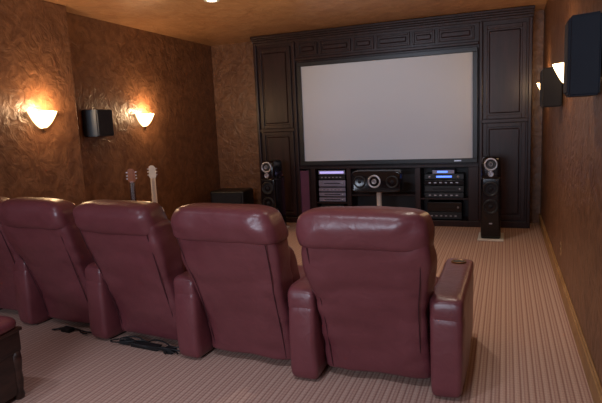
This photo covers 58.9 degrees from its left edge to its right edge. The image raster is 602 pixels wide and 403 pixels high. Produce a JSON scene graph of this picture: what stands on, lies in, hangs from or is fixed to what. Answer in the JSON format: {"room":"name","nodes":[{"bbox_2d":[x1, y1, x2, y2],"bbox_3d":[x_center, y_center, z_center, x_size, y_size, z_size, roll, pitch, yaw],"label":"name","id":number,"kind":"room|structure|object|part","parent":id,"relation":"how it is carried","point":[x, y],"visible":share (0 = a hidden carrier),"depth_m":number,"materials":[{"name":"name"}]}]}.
{"room":"home theater","nodes":[
{"label":"home theater","id":0,"kind":"room"},
{"bbox_2d":[0,0,85,205],"bbox_3d":[-4.054,-0.136,2.791,0.330,3.040,7.520,1,9,21],"label":"wall","id":1,"kind":"structure","parent":0,"point":[36,72],"depth_m":5.62,"materials":[{"name":"paint"}]},
{"bbox_2d":[27,111,56,130],"bbox_3d":[-2.703,-0.854,5.666,0.134,0.210,0.360,1,9,21],"label":"wall sconce","id":2,"kind":"object","parent":1,"relation":"attached to","point":[42,119],"visible":1,"depth_m":5.60,"materials":[{"name":"white glass"}]},
{"bbox_2d":[67,12,220,221],"bbox_3d":[-2.195,-0.964,7.956,0.100,3.040,3.580,1,9,21],"label":"wall","id":3,"kind":"structure","parent":0,"point":[126,71],"depth_m":7.69,"materials":[{"name":"paint"}]},
{"bbox_2d":[81,109,113,136],"bbox_3d":[-2.524,-0.986,6.703,0.180,0.330,0.450,1,9,21],"label":"wall speaker","id":4,"kind":"object","parent":3,"relation":"attached to","point":[96,122],"visible":1,"depth_m":6.56,"materials":[{"name":"black plastic"}]},
{"bbox_2d":[97,111,113,134],"bbox_3d":[-2.445,-0.985,6.673,0.012,0.297,0.258,1,9,21],"label":"grille","id":5,"kind":"object","parent":4,"relation":"attached to","point":[104,118],"depth_m":6.65,"materials":[{"name":"black fabric"}]},
{"bbox_2d":[136,114,153,128],"bbox_3d":[-2.195,-1.150,7.633,0.134,0.210,0.360,1,9,21],"label":"wall sconce","id":6,"kind":"object","parent":3,"relation":"attached to","point":[144,119],"visible":1,"depth_m":7.56,"materials":[{"name":"white glass"}]},
{"bbox_2d":[43,0,546,45],"bbox_3d":[-1.058,-1.932,3.290,5.540,0.100,11.300,1,9,21],"label":"ceiling","id":7,"kind":"structure","parent":0,"point":[223,22],"depth_m":6.94,"materials":[{"name":"paint"}]},
{"bbox_2d":[204,0,218,2],"bbox_3d":[-1.012,-2.273,6.034,0.180,0.010,0.180,1,9,21],"label":"recessed light","id":8,"kind":"object","parent":7,"relation":"in","point":[208,1],"visible":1,"depth_m":6.06,"materials":[{"name":"white paint"}]},
{"bbox_2d":[0,222,593,402],"bbox_3d":[-0.916,1.173,3.737,5.540,0.100,11.300,1,9,21],"label":"floor","id":9,"kind":"structure","parent":0,"point":[523,349],"depth_m":3.61,"materials":[{"name":"carpet"}]},
{"bbox_2d":[0,196,20,310],"bbox_3d":[-2.547,0.441,5.014,0.866,1.132,1.298,1,9,23],"label":"recliner","id":10,"kind":"object","parent":9,"relation":"on","point":[8,255],"visible":0.2,"depth_m":4.60,"materials":[{"name":"red leather"}]},
{"bbox_2d":[0,196,9,223],"bbox_3d":[-2.705,0.065,4.490,0.759,0.227,0.329,1,9,23],"label":"headrest pillow","id":11,"kind":"object","parent":10,"relation":"on","point":[2,199],"depth_m":4.36,"materials":[{"name":"red leather"}]},
{"bbox_2d":[0,316,24,402],"bbox_3d":[-1.984,0.987,3.152,0.458,0.530,0.458,0,8,15],"label":"stool","id":12,"kind":"object","parent":9,"relation":"on","point":[11,374],"visible":1,"depth_m":3.21,"materials":[{"name":"red leather"}]},
{"bbox_3d":[-1.994,0.764,3.120,0.458,0.080,0.458,0,8,15],"label":"leather seat","id":13,"kind":"part","parent":12,"relation":"part of","materials":[{"name":"red leather"}]},
{"bbox_3d":[-1.791,1.075,3.115,0.020,0.270,0.300,0,8,15],"label":"panel","id":14,"kind":"part","parent":12,"relation":"part of","materials":[{"name":"brown wood"}]},
{"bbox_3d":[-1.992,0.813,3.127,0.450,0.022,0.450,0,8,15],"label":"moulding","id":15,"kind":"part","parent":12,"relation":"part of","materials":[{"name":"brown wood"}]},
{"bbox_3d":[-1.759,1.068,3.293,0.084,0.310,0.084,0,8,15],"label":"leg","id":16,"kind":"part","parent":12,"relation":"part of","materials":[{"name":"brown wood"}]},
{"bbox_2d":[0,197,94,324],"bbox_3d":[-1.880,0.458,4.683,0.915,1.132,1.286,2,9,27],"label":"recliner","id":17,"kind":"object","parent":9,"relation":"on","point":[49,274],"visible":0.69,"depth_m":4.19,"materials":[{"name":"red leather"}]},
{"bbox_3d":[-2.137,0.714,4.973,0.207,0.565,1.050,2,9,27],"label":"arm","id":18,"kind":"part","parent":17,"relation":"part of","materials":[{"name":"red leather"}]},
{"bbox_2d":[0,197,75,229],"bbox_3d":[-2.045,0.083,4.157,0.747,0.227,0.319,2,9,27],"label":"headrest pillow","id":19,"kind":"object","parent":17,"relation":"on","point":[20,213],"depth_m":4.00,"materials":[{"name":"red leather"}]},
{"bbox_2d":[52,326,90,333],"bbox_3d":[-1.852,1.057,4.367,0.450,0.035,0.084,1,9,25],"label":"power cables","id":20,"kind":"object","parent":9,"relation":"on","point":[67,329],"visible":0.94,"depth_m":4.38,"materials":[{"name":"rubber"}]},
{"bbox_2d":[73,199,186,339],"bbox_3d":[-1.101,0.480,4.279,0.923,1.132,1.298,2,9,27],"label":"recliner","id":21,"kind":"object","parent":9,"relation":"on","point":[134,247],"visible":0.8,"depth_m":3.79,"materials":[{"name":"red leather"}]},
{"bbox_3d":[-1.355,0.730,4.571,0.204,0.571,1.050,2,9,27],"label":"arm","id":22,"kind":"part","parent":21,"relation":"part of","materials":[{"name":"red leather"}]},
{"bbox_2d":[73,199,167,235],"bbox_3d":[-1.273,0.105,3.764,0.746,0.227,0.342,2,9,27],"label":"headrest pillow","id":23,"kind":"object","parent":21,"relation":"on","point":[103,217],"depth_m":3.60,"materials":[{"name":"red leather"}]},
{"bbox_2d":[126,169,136,200],"bbox_3d":[-2.129,0.142,6.851,0.417,1.149,0.377,-5,8,-14],"label":"acoustic guitar","id":24,"kind":"object","parent":9,"relation":"on","point":[131,175],"visible":0.23,"depth_m":6.68,"materials":[{"name":"brown wood"}]},
{"bbox_2d":[110,336,179,354],"bbox_3d":[-1.149,1.070,3.988,0.664,0.054,0.134,2,9,27],"label":"power cables","id":25,"kind":"object","parent":9,"relation":"on","point":[143,344],"visible":0.98,"depth_m":3.97,"materials":[{"name":"rubber"}]},
{"bbox_3d":[-1.171,1.073,3.975,0.489,0.034,0.089,2,9,27],"label":"cord","id":26,"kind":"part","parent":25,"relation":"part of","materials":[{"name":"rubber"}]},
{"bbox_3d":[-1.153,1.064,3.978,0.667,0.039,0.087,1,9,24],"label":"cord","id":27,"kind":"part","parent":25,"relation":"part of","materials":[{"name":"rubber"}]},
{"bbox_3d":[-1.129,1.069,3.984,0.549,0.031,0.087,2,9,29],"label":"cord","id":28,"kind":"part","parent":25,"relation":"part of","materials":[{"name":"rubber"}]},
{"bbox_3d":[-1.128,1.066,3.961,0.587,0.037,0.069,2,9,27],"label":"cord","id":29,"kind":"part","parent":25,"relation":"part of","materials":[{"name":"rubber"}]},
{"bbox_2d":[147,165,163,210],"bbox_3d":[-1.993,0.076,7.273,0.417,1.149,0.376,-5,9,-19],"label":"electric guitar","id":30,"kind":"object","parent":9,"relation":"on","point":[152,171],"visible":0.26,"depth_m":7.13,"materials":[{"name":"white paint"}]},
{"bbox_2d":[210,188,253,203],"bbox_3d":[-1.160,0.079,9.062,0.600,0.570,0.495,0,8,15],"label":"subwoofer","id":31,"kind":"object","parent":9,"relation":"on","point":[223,195],"visible":0.31,"depth_m":8.83,"materials":[{"name":"black plastic"}]},
{"bbox_2d":[212,194,241,203],"bbox_3d":[-1.221,0.095,8.832,0.520,0.450,0.020,0,8,15],"label":"grille","id":32,"kind":"object","parent":31,"relation":"attached to","point":[216,198],"depth_m":8.80,"materials":[{"name":"black fabric"}]},
{"bbox_2d":[171,203,304,359],"bbox_3d":[-0.314,0.502,3.878,0.926,1.132,1.281,1,9,25],"label":"recliner","id":33,"kind":"object","parent":9,"relation":"on","point":[239,261],"visible":0.91,"depth_m":3.40,"materials":[{"name":"red leather"}]},
{"bbox_3d":[-0.588,0.754,4.159,0.202,0.560,1.050,1,9,25],"label":"arm","id":34,"kind":"part","parent":33,"relation":"part of","materials":[{"name":"red leather"}]},
{"bbox_2d":[171,203,288,244],"bbox_3d":[-0.463,0.127,3.349,0.764,0.227,0.321,1,9,25],"label":"headrest pillow","id":35,"kind":"object","parent":33,"relation":"on","point":[194,223],"depth_m":3.21,"materials":[{"name":"red leather"}]},
{"bbox_3d":[-0.387,0.578,3.543,0.740,0.975,0.498,1,9,25],"label":"backrest","id":36,"kind":"part","parent":33,"relation":"part of","materials":[{"name":"red leather"}]},
{"bbox_2d":[289,246,299,282],"bbox_3d":[-0.331,0.469,3.666,0.654,0.420,0.308,1,9,25],"label":"lumbar cushion","id":37,"kind":"object","parent":33,"relation":"on","point":[294,274],"depth_m":3.49,"materials":[{"name":"red leather"}]},
{"bbox_2d":[298,265,304,277],"bbox_3d":[-0.163,0.642,4.034,0.660,0.203,0.746,1,9,25],"label":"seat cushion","id":38,"kind":"object","parent":33,"relation":"on","point":[301,270],"depth_m":4.06,"materials":[{"name":"red leather"}]},
{"bbox_2d":[261,159,289,227],"bbox_3d":[-0.428,-0.097,8.229,0.320,1.090,0.462,1,9,21],"label":"tower speaker","id":39,"kind":"object","parent":9,"relation":"on","point":[272,178],"visible":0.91,"depth_m":8.05,"materials":[{"name":"black lacquer"},{"name":"black plastic"},{"name":"brushed silver"}]},
{"bbox_2d":[351,169,403,205],"bbox_3d":[1.135,-0.014,7.782,0.722,0.911,0.403,1,9,21],"label":"speaker","id":40,"kind":"object","parent":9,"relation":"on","point":[378,181],"visible":0.91,"depth_m":7.58},
{"bbox_2d":[288,206,473,397],"bbox_3d":[0.545,0.518,3.498,1.071,1.132,1.280,1,9,21],"label":"recliner","id":41,"kind":"object","parent":9,"relation":"on","point":[370,296],"visible":1,"depth_m":3.04,"materials":[{"name":"red leather"}]},
{"bbox_3d":[0.188,0.771,3.784,0.202,0.573,1.050,1,9,21],"label":"arm","id":42,"kind":"part","parent":41,"relation":"part of","materials":[{"name":"red leather"}]},
{"bbox_2d":[296,206,434,251],"bbox_3d":[0.354,0.141,2.996,0.766,0.227,0.330,1,9,21],"label":"headrest pillow","id":43,"kind":"object","parent":41,"relation":"on","point":[329,228],"depth_m":2.86,"materials":[{"name":"red leather"}]},
{"bbox_3d":[0.428,0.591,3.191,0.765,0.975,0.518,1,9,21],"label":"backrest","id":44,"kind":"part","parent":41,"relation":"part of","materials":[{"name":"red leather"}]},
{"bbox_3d":[0.999,0.782,3.474,0.201,0.565,1.050,1,9,21],"label":"arm","id":45,"kind":"part","parent":41,"relation":"part of","materials":[{"name":"red leather"}]},
{"bbox_2d":[451,259,465,263],"bbox_3d":[1.118,0.428,3.778,0.104,0.018,0.104,1,9,21],"label":"cup holder","id":46,"kind":"object","parent":41,"relation":"on","point":[453,261],"depth_m":3.77,"materials":[{"name":"metal"}]},
{"bbox_2d":[250,5,534,227],"bbox_3d":[1.294,-1.164,8.263,4.217,3.035,0.460,1,9,21],"label":"entertainment center","id":47,"kind":"object","parent":9,"relation":"on","point":[503,38],"visible":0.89,"depth_m":7.81,"materials":[{"name":"brown wood"}]},
{"bbox_3d":[-0.439,-2.434,8.535,0.450,0.055,0.029,1,9,21],"label":"rail","id":48,"kind":"part","parent":47,"relation":"part of","materials":[{"name":"brown wood"}]},
{"bbox_3d":[-0.411,-1.828,8.622,0.406,1.126,0.028,1,9,21],"label":"raised panel","id":49,"kind":"part","parent":47,"relation":"part of","materials":[{"name":"brown wood"}]},
{"bbox_3d":[-0.379,-1.109,8.725,0.450,0.055,0.029,1,9,21],"label":"rail","id":50,"kind":"part","parent":47,"relation":"part of","materials":[{"name":"brown wood"}]},
{"bbox_3d":[-0.384,-1.222,8.709,0.450,0.055,0.029,1,9,21],"label":"rail","id":51,"kind":"part","parent":47,"relation":"part of","materials":[{"name":"brown wood"}]},
{"bbox_3d":[-0.383,-1.165,8.712,0.620,0.050,0.040,1,9,21],"label":"rail","id":52,"kind":"part","parent":47,"relation":"part of","materials":[{"name":"brown wood"}]},
{"bbox_3d":[-0.407,-1.830,8.634,0.560,1.280,0.022,1,9,21],"label":"door","id":53,"kind":"part","parent":47,"relation":"part of","materials":[{"name":"brown wood"}]},
{"bbox_3d":[-0.349,-0.454,8.820,0.406,1.226,0.028,1,9,21],"label":"raised panel","id":54,"kind":"part","parent":47,"relation":"part of","materials":[{"name":"brown wood"}]},
{"bbox_3d":[-0.344,-0.456,8.832,0.560,1.380,0.022,1,9,21],"label":"door","id":55,"kind":"part","parent":47,"relation":"part of","materials":[{"name":"brown wood"}]},
{"bbox_3d":[0.070,-0.135,8.720,0.180,0.740,0.010,1,9,21],"label":"glass door","id":56,"kind":"part","parent":47,"relation":"part of","materials":[{"name":"glass"}]},
{"bbox_3d":[0.098,-2.461,8.324,0.253,0.030,0.029,1,9,21],"label":"rail","id":57,"kind":"part","parent":47,"relation":"part of","materials":[{"name":"brown wood"}]},
{"bbox_3d":[0.101,-2.387,8.335,0.209,0.076,0.028,1,9,21],"label":"raised panel","id":58,"kind":"part","parent":47,"relation":"part of","materials":[{"name":"brown wood"}]},
{"bbox_3d":[0.105,-2.312,8.345,0.253,0.030,0.029,1,9,21],"label":"rail","id":59,"kind":"part","parent":47,"relation":"part of","materials":[{"name":"brown wood"}]},
{"bbox_3d":[0.106,-2.389,8.347,0.313,0.180,0.022,1,9,21],"label":"door","id":60,"kind":"part","parent":47,"relation":"part of","materials":[{"name":"brown wood"}]},
{"bbox_3d":[0.151,-0.133,8.679,0.020,0.780,0.030,1,9,21],"label":"glass door frame","id":61,"kind":"part","parent":47,"relation":"part of","materials":[{"name":"brown wood"}]},
{"bbox_2d":[317,201,346,203],"bbox_3d":[0.567,-0.004,8.762,0.520,0.025,0.340,1,9,21],"label":"shelf","id":62,"kind":"object","parent":47,"relation":"attached to","point":[318,202],"depth_m":8.61,"materials":[{"name":"brown wood"}]},
{"bbox_2d":[318,169,346,201],"bbox_3d":[0.545,-0.268,8.697,0.446,0.513,0.296,1,9,21],"label":"stereo equipment","id":63,"kind":"object","parent":47,"relation":"on","point":[333,182],"visible":0.98,"depth_m":8.58,"materials":[{"name":"black plastic"}]},
{"bbox_2d":[321,203,346,206],"bbox_3d":[0.561,0.132,8.777,0.386,0.208,0.296,1,9,21],"label":"stack","id":64,"kind":"object","parent":47,"relation":"on","point":[323,204],"visible":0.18,"depth_m":8.67,"materials":[{"name":"black plastic"}]},
{"bbox_3d":[0.515,-2.457,8.165,0.440,0.030,0.029,1,9,21],"label":"rail","id":65,"kind":"part","parent":47,"relation":"part of","materials":[{"name":"brown wood"}]},
{"bbox_3d":[0.519,-2.383,8.176,0.396,0.076,0.028,1,9,21],"label":"raised panel","id":66,"kind":"part","parent":47,"relation":"part of","materials":[{"name":"brown wood"}]},
{"bbox_3d":[0.522,-2.308,8.186,0.440,0.030,0.029,1,9,21],"label":"rail","id":67,"kind":"part","parent":47,"relation":"part of","materials":[{"name":"brown wood"}]},
{"bbox_3d":[0.523,-2.385,8.188,0.500,0.180,0.022,1,9,21],"label":"door","id":68,"kind":"part","parent":47,"relation":"part of","materials":[{"name":"brown wood"}]},
{"bbox_3d":[0.936,-2.379,8.016,0.209,0.076,0.028,1,9,21],"label":"raised panel","id":69,"kind":"part","parent":47,"relation":"part of","materials":[{"name":"brown wood"}]},
{"bbox_3d":[0.932,-2.453,8.005,0.253,0.030,0.029,1,9,21],"label":"rail","id":70,"kind":"part","parent":47,"relation":"part of","materials":[{"name":"brown wood"}]},
{"bbox_3d":[0.939,-2.305,8.026,0.253,0.030,0.029,1,9,21],"label":"rail","id":71,"kind":"part","parent":47,"relation":"part of","materials":[{"name":"brown wood"}]},
{"bbox_3d":[0.940,-2.381,8.028,0.313,0.180,0.022,1,9,21],"label":"door","id":72,"kind":"part","parent":47,"relation":"part of","materials":[{"name":"brown wood"}]},
{"bbox_2d":[352,192,414,195],"bbox_3d":[1.336,-0.123,8.447,1.000,0.020,0.340,1,9,21],"label":"shelf","id":73,"kind":"object","parent":47,"relation":"attached to","point":[353,193],"depth_m":8.36,"materials":[{"name":"brown wood"}]},
{"bbox_2d":[296,47,477,164],"bbox_3d":[1.235,-1.366,7.997,2.690,1.605,0.093,1,9,21],"label":"projection screen","id":74,"kind":"object","parent":47,"relation":"attached to","point":[414,107],"visible":1,"depth_m":7.93,"materials":[{"name":"white screen fabric"},{"name":"black plastic"}]},
{"bbox_3d":[0.004,-1.375,8.454,0.065,1.475,0.059,1,9,21],"label":"frame","id":75,"kind":"part","parent":74,"relation":"part of","materials":[{"name":"black plastic"}]},
{"bbox_3d":[1.195,-2.125,7.875,2.690,0.065,0.060,1,9,21],"label":"frame","id":76,"kind":"part","parent":74,"relation":"part of","materials":[{"name":"black plastic"}]},
{"bbox_3d":[1.265,-0.602,8.094,2.690,0.065,0.060,1,9,21],"label":"frame","id":77,"kind":"part","parent":74,"relation":"part of","materials":[{"name":"black plastic"}]},
{"bbox_3d":[2.456,-1.352,7.516,0.065,1.475,0.059,1,9,21],"label":"frame","id":78,"kind":"part","parent":74,"relation":"part of","materials":[{"name":"black plastic"}]},
{"bbox_3d":[1.353,-2.375,7.857,0.396,0.076,0.028,1,9,21],"label":"raised panel","id":79,"kind":"part","parent":47,"relation":"part of","materials":[{"name":"brown wood"}]},
{"bbox_3d":[1.227,-2.647,8.050,4.217,0.035,0.460,1,9,21],"label":"crown","id":80,"kind":"part","parent":47,"relation":"part of","materials":[{"name":"brown wood"}]},
{"bbox_3d":[1.349,-2.449,7.846,0.440,0.030,0.029,1,9,21],"label":"rail","id":81,"kind":"part","parent":47,"relation":"part of","materials":[{"name":"brown wood"}]},
{"bbox_3d":[1.356,-2.301,7.867,0.440,0.030,0.029,1,9,21],"label":"rail","id":82,"kind":"part","parent":47,"relation":"part of","materials":[{"name":"brown wood"}]},
{"bbox_3d":[1.358,-2.377,7.869,0.500,0.180,0.022,1,9,21],"label":"door","id":83,"kind":"part","parent":47,"relation":"part of","materials":[{"name":"brown wood"}]},
{"bbox_3d":[1.231,-2.616,8.061,4.208,0.030,0.445,1,9,21],"label":"crown","id":84,"kind":"part","parent":47,"relation":"part of","materials":[{"name":"brown wood"}]},
{"bbox_3d":[1.236,-2.588,8.075,4.196,0.030,0.425,1,9,21],"label":"crown","id":85,"kind":"part","parent":47,"relation":"part of","materials":[{"name":"brown wood"}]},
{"bbox_3d":[1.240,-2.554,8.086,4.187,0.040,0.410,1,9,21],"label":"crown","id":86,"kind":"part","parent":47,"relation":"part of","materials":[{"name":"brown wood"}]},
{"bbox_3d":[1.770,-2.371,7.697,0.209,0.076,0.028,1,9,21],"label":"raised panel","id":87,"kind":"part","parent":47,"relation":"part of","materials":[{"name":"brown wood"}]},
{"bbox_3d":[1.767,-2.445,7.686,0.253,0.030,0.029,1,9,21],"label":"rail","id":88,"kind":"part","parent":47,"relation":"part of","materials":[{"name":"brown wood"}]},
{"bbox_3d":[1.775,-2.373,7.709,0.313,0.180,0.022,1,9,21],"label":"door","id":89,"kind":"part","parent":47,"relation":"part of","materials":[{"name":"brown wood"}]},
{"bbox_3d":[1.773,-2.297,7.707,0.253,0.030,0.029,1,9,21],"label":"rail","id":90,"kind":"part","parent":47,"relation":"part of","materials":[{"name":"brown wood"}]},
{"bbox_2d":[421,195,467,199],"bbox_3d":[2.203,-0.065,8.124,0.690,0.020,0.340,1,9,21],"label":"shelf","id":91,"kind":"object","parent":47,"relation":"attached to","point":[422,196],"depth_m":7.96,"materials":[{"name":"brown wood"}]},
{"bbox_2d":[425,168,464,197],"bbox_3d":[2.182,-0.281,8.078,0.566,0.418,0.296,1,9,21],"label":"receiver","id":92,"kind":"object","parent":47,"relation":"on","point":[440,183],"visible":1,"depth_m":7.97,"materials":[{"name":"black plastic"}]},
{"bbox_2d":[427,200,462,218],"bbox_3d":[2.204,0.123,8.145,0.506,0.258,0.296,1,9,21],"label":"amplifier","id":93,"kind":"object","parent":47,"relation":"on","point":[437,209],"visible":0.9,"depth_m":8.03,"materials":[{"name":"black plastic"}]},
{"bbox_3d":[2.187,-2.367,7.537,0.396,0.076,0.028,1,9,21],"label":"raised panel","id":94,"kind":"part","parent":47,"relation":"part of","materials":[{"name":"brown wood"}]},
{"bbox_3d":[2.184,-2.441,7.526,0.440,0.030,0.029,1,9,21],"label":"rail","id":95,"kind":"part","parent":47,"relation":"part of","materials":[{"name":"brown wood"}]},
{"bbox_3d":[2.191,-2.293,7.548,0.440,0.030,0.029,1,9,21],"label":"rail","id":96,"kind":"part","parent":47,"relation":"part of","materials":[{"name":"brown wood"}]},
{"bbox_3d":[2.192,-2.369,7.550,0.500,0.180,0.022,1,9,21],"label":"door","id":97,"kind":"part","parent":47,"relation":"part of","materials":[{"name":"brown wood"}]},
{"bbox_3d":[2.853,-1.078,7.489,0.450,0.055,0.029,1,9,21],"label":"rail","id":98,"kind":"part","parent":47,"relation":"part of","materials":[{"name":"brown wood"}]},
{"bbox_3d":[2.848,-1.192,7.473,0.450,0.055,0.029,1,9,21],"label":"rail","id":99,"kind":"part","parent":47,"relation":"part of","materials":[{"name":"brown wood"}]},
{"bbox_3d":[2.887,-0.425,7.596,0.560,1.380,0.022,1,9,21],"label":"door","id":100,"kind":"part","parent":47,"relation":"part of","materials":[{"name":"brown wood"}]},
{"bbox_3d":[2.883,-0.423,7.584,0.406,1.226,0.028,1,9,21],"label":"raised panel","id":101,"kind":"part","parent":47,"relation":"part of","materials":[{"name":"brown wood"}]},
{"bbox_3d":[2.848,-1.134,7.476,0.620,0.050,0.040,1,9,21],"label":"rail","id":102,"kind":"part","parent":47,"relation":"part of","materials":[{"name":"brown wood"}]},
{"bbox_3d":[2.820,-1.798,7.386,0.406,1.126,0.028,1,9,21],"label":"raised panel","id":103,"kind":"part","parent":47,"relation":"part of","materials":[{"name":"brown wood"}]},
{"bbox_3d":[2.792,-2.403,7.299,0.450,0.055,0.029,1,9,21],"label":"rail","id":104,"kind":"part","parent":47,"relation":"part of","materials":[{"name":"brown wood"}]},
{"bbox_3d":[2.825,-1.800,7.398,0.560,1.280,0.022,1,9,21],"label":"door","id":105,"kind":"part","parent":47,"relation":"part of","materials":[{"name":"brown wood"}]},
{"bbox_3d":[2.912,0.232,7.678,0.450,0.055,0.029,1,9,21],"label":"rail","id":106,"kind":"part","parent":47,"relation":"part of","materials":[{"name":"brown wood"}]},
{"bbox_2d":[477,155,503,241],"bbox_3d":[2.504,-0.057,7.023,0.320,1.090,0.462,1,9,21],"label":"tower speaker","id":107,"kind":"object","parent":9,"relation":"on","point":[490,164],"visible":1,"depth_m":6.84,"materials":[{"name":"black lacquer"},{"name":"black plastic"},{"name":"brushed silver"}]},
{"bbox_2d":[211,10,543,222],"bbox_3d":[0.998,-1.213,8.683,5.540,3.040,0.100,1,9,21],"label":"wall","id":108,"kind":"structure","parent":0,"point":[232,64],"depth_m":9.34,"materials":[{"name":"paint"}]},
{"bbox_2d":[540,0,601,385],"bbox_3d":[1.554,-0.355,2.542,0.100,3.040,11.100,1,9,21],"label":"wall","id":109,"kind":"structure","parent":0,"point":[571,147],"depth_m":3.98,"materials":[{"name":"paint"}]},
{"bbox_2d":[540,67,561,107],"bbox_3d":[2.376,-1.080,5.066,0.180,0.360,0.411,1,9,21],"label":"wall speaker","id":110,"kind":"object","parent":109,"relation":"attached to","point":[550,83],"visible":0.85,"depth_m":4.92,"materials":[{"name":"black plastic"}]},
{"bbox_2d":[540,70,542,105],"bbox_3d":[2.297,-1.080,5.096,0.012,0.324,0.235,1,9,21],"label":"grille","id":111,"kind":"object","parent":110,"relation":"attached to","point":[541,73],"depth_m":5.00,"materials":[{"name":"black fabric"}]},
{"bbox_2d":[553,62,563,81],"bbox_3d":[2.139,-1.020,4.376,0.134,0.210,0.360,1,9,21],"label":"wall sconce","id":112,"kind":"object","parent":109,"relation":"attached to","point":[559,67],"visible":0.42,"depth_m":4.30,"materials":[{"name":"white glass"}]},
{"bbox_2d":[539,213,601,402],"bbox_3d":[1.563,1.083,2.770,0.020,0.130,11.100,1,9,21],"label":"baseboard","id":113,"kind":"structure","parent":109,"relation":"attached to","point":[595,393],"depth_m":3.73,"materials":[{"name":"brown wood"}]},
{"bbox_2d":[563,11,601,97],"bbox_3d":[1.605,-0.824,3.042,0.170,0.440,0.332,1,9,21],"label":"wall speaker","id":114,"kind":"object","parent":109,"relation":"attached to","point":[583,32],"visible":1,"depth_m":2.92,"materials":[{"name":"black plastic"}]},
{"bbox_2d":[563,20,569,93],"bbox_3d":[1.531,-0.825,3.071,0.012,0.396,0.190,1,9,21],"label":"grille","id":115,"kind":"object","parent":114,"relation":"attached to","point":[566,83],"depth_m":3.01,"materials":[{"name":"black fabric"}]}
]}

